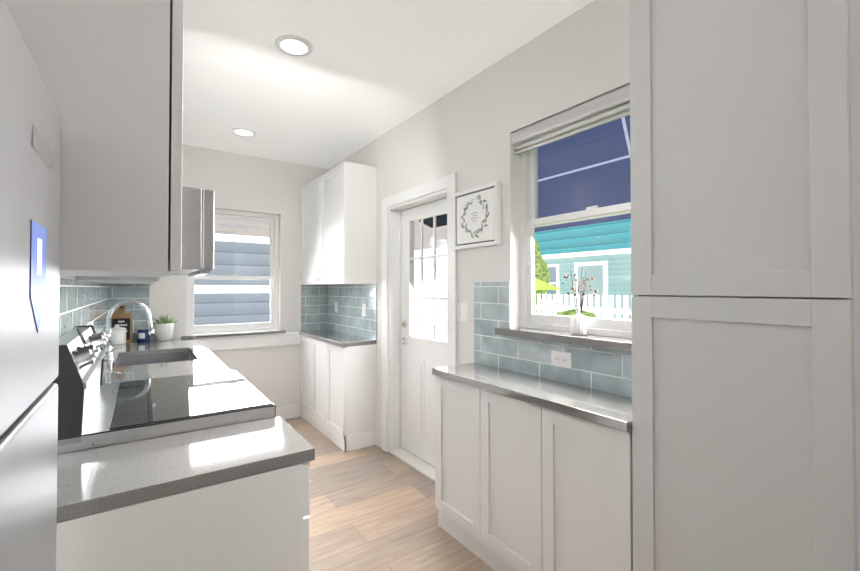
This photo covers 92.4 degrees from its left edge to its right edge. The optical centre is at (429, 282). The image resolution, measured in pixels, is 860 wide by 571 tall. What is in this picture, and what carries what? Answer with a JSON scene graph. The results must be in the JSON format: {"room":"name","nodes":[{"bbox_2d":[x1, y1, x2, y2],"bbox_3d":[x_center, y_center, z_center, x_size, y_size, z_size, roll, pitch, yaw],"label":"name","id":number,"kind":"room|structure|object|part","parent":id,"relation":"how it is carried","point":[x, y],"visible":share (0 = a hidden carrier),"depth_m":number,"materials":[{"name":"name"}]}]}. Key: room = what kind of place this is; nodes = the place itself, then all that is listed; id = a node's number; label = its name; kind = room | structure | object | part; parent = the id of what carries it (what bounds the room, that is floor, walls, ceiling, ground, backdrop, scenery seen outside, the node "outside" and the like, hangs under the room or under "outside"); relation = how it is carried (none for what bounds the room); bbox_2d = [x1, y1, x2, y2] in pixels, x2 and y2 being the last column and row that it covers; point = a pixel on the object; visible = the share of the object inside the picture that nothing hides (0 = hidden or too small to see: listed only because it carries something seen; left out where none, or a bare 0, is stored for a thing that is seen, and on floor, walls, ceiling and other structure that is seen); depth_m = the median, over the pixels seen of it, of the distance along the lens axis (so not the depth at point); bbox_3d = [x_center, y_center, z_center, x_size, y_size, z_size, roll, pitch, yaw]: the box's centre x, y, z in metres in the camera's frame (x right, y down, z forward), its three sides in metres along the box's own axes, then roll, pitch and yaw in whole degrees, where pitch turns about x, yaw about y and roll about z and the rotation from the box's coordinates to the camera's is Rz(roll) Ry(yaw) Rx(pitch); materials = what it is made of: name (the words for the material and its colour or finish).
{"room":"kitchen","nodes":[
{"label":"kitchen","id":0,"kind":"room"},
{"bbox_2d":[60,276,104,349],"bbox_3d":[-1.804,0.050,2.030,0.160,2.700,3.434,1,-1,-35],"label":"wall","id":1,"kind":"structure","parent":0,"point":[69,277],"depth_m":1.61,"materials":[{"name":"white paint"}]},
{"bbox_2d":[59,278,108,350],"bbox_3d":[-1.741,0.243,2.084,0.008,0.494,3.414,1,-1,-35],"label":"tile backsplash","id":2,"kind":"structure","parent":1,"relation":"attached to","point":[81,303],"depth_m":1.93,"materials":[{"name":"blue tile"}]},
{"bbox_2d":[5,0,183,283],"bbox_3d":[-0.817,-0.537,1.031,0.302,1.035,0.612,1,-1,-35],"label":"upper cabinet","id":3,"kind":"object","parent":1,"relation":"attached to","point":[111,72],"depth_m":0.80,"materials":[{"name":"white wood"}]},
{"bbox_2d":[81,280,136,283],"bbox_3d":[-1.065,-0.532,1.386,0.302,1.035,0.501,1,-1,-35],"label":"upper cabinet","id":4,"kind":"object","parent":1,"relation":"attached to","point":[99,281],"depth_m":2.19,"materials":[{"name":"white wood"}]},
{"bbox_2d":[173,186,214,276],"bbox_3d":[-1.119,-0.167,1.576,0.434,0.282,0.752,1,-1,-35],"label":"over-the-range microwave","id":5,"kind":"object","parent":4,"relation":"attached to","point":[198,214],"visible":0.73,"depth_m":1.36,"materials":[{"name":"silver metal"}]},
{"bbox_2d":[149,144,328,415],"bbox_3d":[-1.974,0.078,4.104,2.256,2.700,0.160,1,-1,-35],"label":"wall","id":6,"kind":"structure","parent":0,"point":[243,182],"depth_m":4.20,"materials":[{"name":"white paint"}]},
{"bbox_2d":[109,284,149,340],"bbox_3d":[-2.597,0.263,3.563,0.282,0.494,0.008,1,-1,-35],"label":"tile backsplash","id":7,"kind":"structure","parent":6,"relation":"attached to","point":[118,293],"depth_m":3.58,"materials":[{"name":"blue tile"}]},
{"bbox_2d":[186,209,278,334],"bbox_3d":[-1.974,-0.106,4.150,0.846,1.210,0.083,1,-1,-35],"label":"window","id":8,"kind":"structure","parent":6,"relation":"in","point":[272,277],"depth_m":4.19,"materials":[{"name":"white plastic"}]},
{"bbox_2d":[181,330,285,338],"bbox_3d":[-1.913,0.510,4.057,0.930,0.024,0.147,1,-1,-35],"label":"stone sill","id":9,"kind":"structure","parent":6,"relation":"attached to","point":[232,334],"depth_m":3.98,"materials":[{"name":"grey stone"}]},
{"bbox_2d":[197,331,300,350],"bbox_3d":[-1.779,0.588,4.114,0.972,0.131,0.034,1,-1,-35],"label":"trim","id":10,"kind":"structure","parent":6,"relation":"attached to","point":[242,341],"depth_m":4.09,"materials":[{"name":"white wood"}]},
{"bbox_2d":[276,404,299,418],"bbox_3d":[-1.792,1.361,4.106,0.994,0.135,0.016,1,-1,-35],"label":"baseboard","id":11,"kind":"structure","parent":6,"relation":"attached to","point":[288,412],"depth_m":4.31,"materials":[{"name":"white wood"}]},
{"bbox_2d":[301,284,327,330],"bbox_3d":[-1.258,0.274,4.498,0.292,0.500,0.008,1,-1,-35],"label":"tile backsplash","id":12,"kind":"structure","parent":6,"relation":"attached to","point":[314,307],"depth_m":4.49,"materials":[{"name":"blue tile"}]},
{"bbox_2d":[182,0,592,168],"bbox_3d":[-0.588,-1.368,1.466,3.026,0.120,6.104,1,-1,-35],"label":"ceiling","id":13,"kind":"structure","parent":0,"point":[363,73],"depth_m":2.44,"materials":[{"name":"white paint"}]},
{"bbox_2d":[231,127,255,136],"bbox_3d":[-1.585,-1.274,3.511,0.200,0.010,0.200,1,-1,-35],"label":"recessed light","id":14,"kind":"object","parent":13,"relation":"in","point":[243,132],"visible":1,"depth_m":3.50,"materials":[{"name":"white plastic"}]},
{"bbox_2d":[275,35,312,56],"bbox_3d":[-0.745,-1.292,2.260,0.200,0.010,0.200,1,-1,-35],"label":"recessed light","id":15,"kind":"object","parent":13,"relation":"in","point":[294,45],"visible":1,"depth_m":2.25,"materials":[{"name":"white plastic"}]},
{"bbox_2d":[284,416,494,570],"bbox_3d":[-0.588,1.452,1.427,3.026,0.120,6.104,1,-1,-35],"label":"floor","id":16,"kind":"structure","parent":0,"point":[373,508],"depth_m":2.47,"materials":[{"name":"brown wood"}]},
{"bbox_2d":[0,0,61,570],"bbox_3d":[-0.676,0.537,0.156,0.793,1.675,0.900,1,-1,-35],"label":"fridge","id":17,"kind":"object","parent":16,"relation":"on","point":[30,159],"visible":1,"depth_m":0.52,"materials":[{"name":"brushed stainless steel"},{"name":"black plastic"}]},
{"bbox_2d":[52,325,275,454],"bbox_3d":[-1.002,0.779,1.621,0.676,1.230,0.754,1,-1,-35],"label":"range","id":18,"kind":"object","parent":16,"relation":"on","point":[94,412],"visible":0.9,"depth_m":1.39,"materials":[{"name":"black glass"}]},
{"bbox_2d":[56,456,314,570],"bbox_3d":[-0.702,0.951,1.142,0.625,0.874,0.360,1,-1,-35],"label":"base cabinet","id":19,"kind":"object","parent":16,"relation":"on","point":[235,497],"depth_m":1.03,"materials":[{"name":"white wood"}]},
{"bbox_2d":[102,338,230,384],"bbox_3d":[-1.844,0.518,2.796,0.640,0.035,2.120,1,-1,-35],"label":"countertop","id":20,"kind":"structure","parent":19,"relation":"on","point":[206,361],"depth_m":2.45,"materials":[{"name":"grey stone"}]},
{"bbox_2d":[111,325,125,344],"bbox_3d":[-2.569,0.429,3.379,0.130,0.156,0.130,1,-1,-35],"label":"ceramic canister","id":21,"kind":"object","parent":20,"relation":"on","point":[118,335],"visible":0.73,"depth_m":3.34,"materials":[{"name":"white ceramic"}]},
{"bbox_2d":[111,305,131,341],"bbox_3d":[-2.619,0.349,3.498,0.145,0.318,0.064,1,-1,-35],"label":"chalkboard sign","id":22,"kind":"object","parent":20,"relation":"on","point":[121,318],"visible":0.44,"depth_m":3.50,"materials":[{"name":"brown wood"}]},
{"bbox_2d":[104,300,155,359],"bbox_3d":[-1.967,0.308,2.696,0.271,0.382,0.097,1,-1,-35],"label":"faucet","id":23,"kind":"object","parent":20,"relation":"on","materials":[{"name":"silver metal"}]},
{"bbox_2d":[137,329,149,341],"bbox_3d":[-2.458,0.460,3.541,0.092,0.100,0.093,1,-1,-35],"label":"candle jar","id":24,"kind":"object","parent":20,"relation":"on","point":[143,335],"visible":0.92,"depth_m":3.51,"materials":[{"name":"blue glass"}]},
{"bbox_2d":[116,348,195,367],"bbox_3d":[-1.851,0.638,2.793,0.454,0.230,0.684,1,-1,-35],"label":"sink","id":25,"kind":"object","parent":20,"relation":"in","point":[137,357],"depth_m":3.05,"materials":[{"name":"grey metal"}]},
{"bbox_2d":[152,313,177,340],"bbox_3d":[-2.328,0.391,3.609,0.227,0.239,0.193,1,-1,-35],"label":"succulent plant","id":26,"kind":"object","parent":20,"relation":"on","point":[164,327],"visible":1,"depth_m":3.56,"materials":[{"name":"white ceramic"}]},
{"bbox_2d":[57,416,314,515],"bbox_3d":[-0.696,0.495,1.153,0.640,0.035,0.360,1,-1,-35],"label":"countertop","id":27,"kind":"structure","parent":19,"relation":"on","point":[92,478],"depth_m":1.10,"materials":[{"name":"grey stone"}]},
{"bbox_2d":[299,329,376,437],"bbox_3d":[-0.937,0.972,4.007,0.328,0.910,1.162,1,-1,-35],"label":"base cabinet","id":28,"kind":"object","parent":16,"relation":"on","point":[338,383],"visible":0.96,"depth_m":3.61,"materials":[{"name":"white wood"}]},
{"bbox_2d":[301,407,380,451],"bbox_3d":[0.398,1.334,2.116,0.303,0.135,5.782,1,-1,-35],"label":"baseboard","id":29,"kind":"structure","parent":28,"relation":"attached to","point":[355,441],"depth_m":3.56,"materials":[{"name":"white wood"}]},
{"bbox_2d":[432,362,632,570],"bbox_3d":[0.479,0.944,1.980,0.328,0.910,1.163,1,-1,-35],"label":"base cabinet","id":30,"kind":"object","parent":16,"relation":"on","point":[533,473],"visible":0.96,"depth_m":1.81,"materials":[{"name":"white wood"}]},
{"bbox_2d":[629,0,859,570],"bbox_3d":[0.977,0.170,1.293,0.308,2.440,0.543,1,-1,-35],"label":"pantry cabinet","id":31,"kind":"object","parent":16,"relation":"on","point":[745,199],"visible":1,"depth_m":1.16,"materials":[{"name":"white wood"}]},
{"bbox_2d":[329,0,629,430],"bbox_3d":[0.632,0.052,2.201,0.160,2.700,5.944,1,-1,-35],"label":"wall","id":32,"kind":"structure","parent":0,"point":[467,128],"depth_m":2.40,"materials":[{"name":"white paint"}]},
{"bbox_2d":[335,302,337,312],"bbox_3d":[-0.994,0.267,4.366,0.009,0.115,0.072,1,-1,-35],"label":"electrical outlet","id":33,"kind":"object","parent":32,"relation":"attached to","point":[336,307],"visible":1,"depth_m":4.35,"materials":[{"name":"white plastic"}]},
{"bbox_2d":[301,161,376,284],"bbox_3d":[-0.939,-0.495,4.025,0.334,1.035,1.162,1,-1,-35],"label":"upper cabinet","id":34,"kind":"object","parent":32,"relation":"attached to","point":[339,224],"visible":1,"depth_m":3.62,"materials":[{"name":"white wood"}]},
{"bbox_2d":[328,283,376,339],"bbox_3d":[-0.802,0.268,4.106,0.008,0.500,1.158,1,-1,-35],"label":"tile backsplash","id":35,"kind":"structure","parent":32,"relation":"attached to","point":[348,317],"depth_m":4.02,"materials":[{"name":"blue tile"}]},
{"bbox_2d":[362,304,365,315],"bbox_3d":[-0.610,0.259,3.817,0.009,0.115,0.072,1,-1,-35],"label":"electrical outlet","id":36,"kind":"object","parent":32,"relation":"attached to","point":[363,309],"visible":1,"depth_m":3.81,"materials":[{"name":"white plastic"}]},
{"bbox_2d":[389,447,434,482],"bbox_3d":[-0.065,1.404,3.139,0.118,0.022,0.810,1,-1,-35],"label":"door threshold sill","id":37,"kind":"structure","parent":32,"relation":"attached to","point":[422,467],"depth_m":3.18,"materials":[{"name":"white wood"}]},
{"bbox_2d":[381,173,456,451],"bbox_3d":[-0.052,0.350,3.162,0.178,2.130,1.014,1,-1,-35],"label":"door frame","id":38,"kind":"structure","parent":32,"relation":"attached to","point":[448,183],"depth_m":3.46,"materials":[{"name":"white wood"}]},
{"bbox_2d":[399,198,446,466],"bbox_3d":[-0.024,0.390,3.181,0.105,2.003,0.804,1,-1,-35],"label":"exterior door","id":39,"kind":"structure","parent":32,"relation":"in","point":[421,357],"depth_m":3.29,"materials":[{"name":"white wood"}]},
{"bbox_3d":[-0.212,0.425,3.412,0.061,0.198,0.146,1,-1,-35],"label":"exterior door knob","id":40,"kind":"part","parent":39,"relation":"part of","materials":[{"name":"silver metal"}]},
{"bbox_2d":[457,303,467,321],"bbox_3d":[0.206,0.196,2.661,0.010,0.118,0.115,1,-1,-35],"label":"rocker light switch","id":41,"kind":"object","parent":32,"relation":"attached to","point":[462,312],"visible":1,"depth_m":2.65,"materials":[{"name":"white plastic"}]},
{"bbox_2d":[453,181,500,249],"bbox_3d":[0.282,-0.396,2.537,0.036,0.365,0.405,1,-1,-35],"label":"framed picture","id":42,"kind":"object","parent":32,"relation":"attached to","point":[476,217],"visible":1,"depth_m":2.50,"materials":[{"name":"white paper"}]},
{"bbox_2d":[474,282,631,397],"bbox_3d":[0.612,0.243,2.081,0.008,0.495,1.170,1,-1,-35],"label":"tile backsplash","id":43,"kind":"structure","parent":32,"relation":"attached to","point":[606,370],"depth_m":2.17,"materials":[{"name":"blue tile"}]},
{"bbox_2d":[551,350,571,368],"bbox_3d":[0.642,0.379,2.021,0.010,0.075,0.118,1,-1,-35],"label":"outlet","id":44,"kind":"object","parent":32,"relation":"attached to","point":[561,359],"visible":1,"depth_m":2.02,"materials":[{"name":"white plastic"}]},
{"bbox_2d":[495,327,631,351],"bbox_3d":[0.722,0.272,1.950,0.147,0.038,1.035,1,-1,-35],"label":"stone sill","id":45,"kind":"structure","parent":32,"relation":"attached to","point":[609,343],"depth_m":1.95,"materials":[{"name":"grey stone"}]},
{"bbox_2d":[562,269,596,334],"bbox_3d":[0.722,0.093,1.989,0.083,0.320,0.196,1,-1,-35],"label":"flower vase","id":46,"kind":"object","parent":45,"relation":"on","point":[578,322],"visible":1,"depth_m":1.97,"materials":[{"name":"white glass"}]},
{"bbox_2d":[520,110,633,338],"bbox_3d":[0.810,-0.298,2.016,0.083,1.104,0.910,1,-1,-35],"label":"window","id":47,"kind":"structure","parent":32,"relation":"in","point":[530,221],"depth_m":2.25,"materials":[{"name":"white plastic"}]},
{"bbox_2d":[511,84,629,154],"bbox_3d":[0.746,-0.791,1.979,0.074,0.124,0.990,1,-1,-35],"label":"roller shade","id":48,"kind":"object","parent":47,"relation":"attached to","point":[609,104],"visible":0.52,"depth_m":2.00,"materials":[{"name":"grey fabric"}]},
{"bbox_2d":[535,115,630,231],"bbox_3d":[1.283,-0.819,2.836,1.594,0.980,3.900,1,-1,-35],"label":"building roof","id":49,"kind":"object","parent":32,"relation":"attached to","point":[546,188],"depth_m":3.35,"materials":[{"name":"blue"}]},
{"label":"outside","id":50,"kind":"structure","parent":0,"visible":0},
{"bbox_3d":[2.095,2.134,11.108,44.000,0.020,36.000,1,-1,-35],"label":"ground","id":51,"kind":"structure","parent":50,"visible":0},
{"bbox_2d":[194,233,432,325],"bbox_3d":[-3.615,0.676,5.768,10.500,2.750,0.450,1,-1,-35],"label":"house","id":52,"kind":"structure","parent":51,"relation":"on","point":[235,300],"depth_m":6.25,"materials":[{"name":"blue"}]},
{"bbox_2d":[214,218,446,247],"bbox_3d":[-4.975,-1.847,7.750,10.500,2.350,5.300,1,-1,-35],"label":"roof","id":53,"kind":"structure","parent":52,"relation":"on","point":[254,230],"depth_m":6.42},
{"bbox_2d":[414,225,446,340],"bbox_3d":[0.003,0.536,6.528,1.100,3.050,2.350,1,-1,-35],"label":"house","id":54,"kind":"structure","parent":51,"relation":"on","point":[441,292],"depth_m":5.94,"materials":[{"name":"white"}]},
{"bbox_2d":[535,239,598,317],"bbox_3d":[2.346,0.173,9.909,2.447,3.870,10.669,0,-1,5],"label":"bushes","id":55,"kind":"object","parent":51,"relation":"on","point":[540,277],"depth_m":12.79,"materials":[{"name":"green plant"}]},
{"bbox_2d":[535,219,630,319],"bbox_3d":[4.741,-0.233,14.207,0.750,4.800,14.000,1,-1,-35],"label":"house","id":56,"kind":"structure","parent":51,"relation":"on","point":[559,244],"depth_m":13.32,"materials":[{"name":"teal wood"}]},
{"bbox_2d":[535,294,632,319],"bbox_3d":[2.214,1.155,7.850,0.050,1.850,7.500,1,-1,-35],"label":"picket fence","id":57,"kind":"object","parent":51,"relation":"on","point":[543,307],"depth_m":7.05,"materials":[{"name":"white wood"}]}
]}

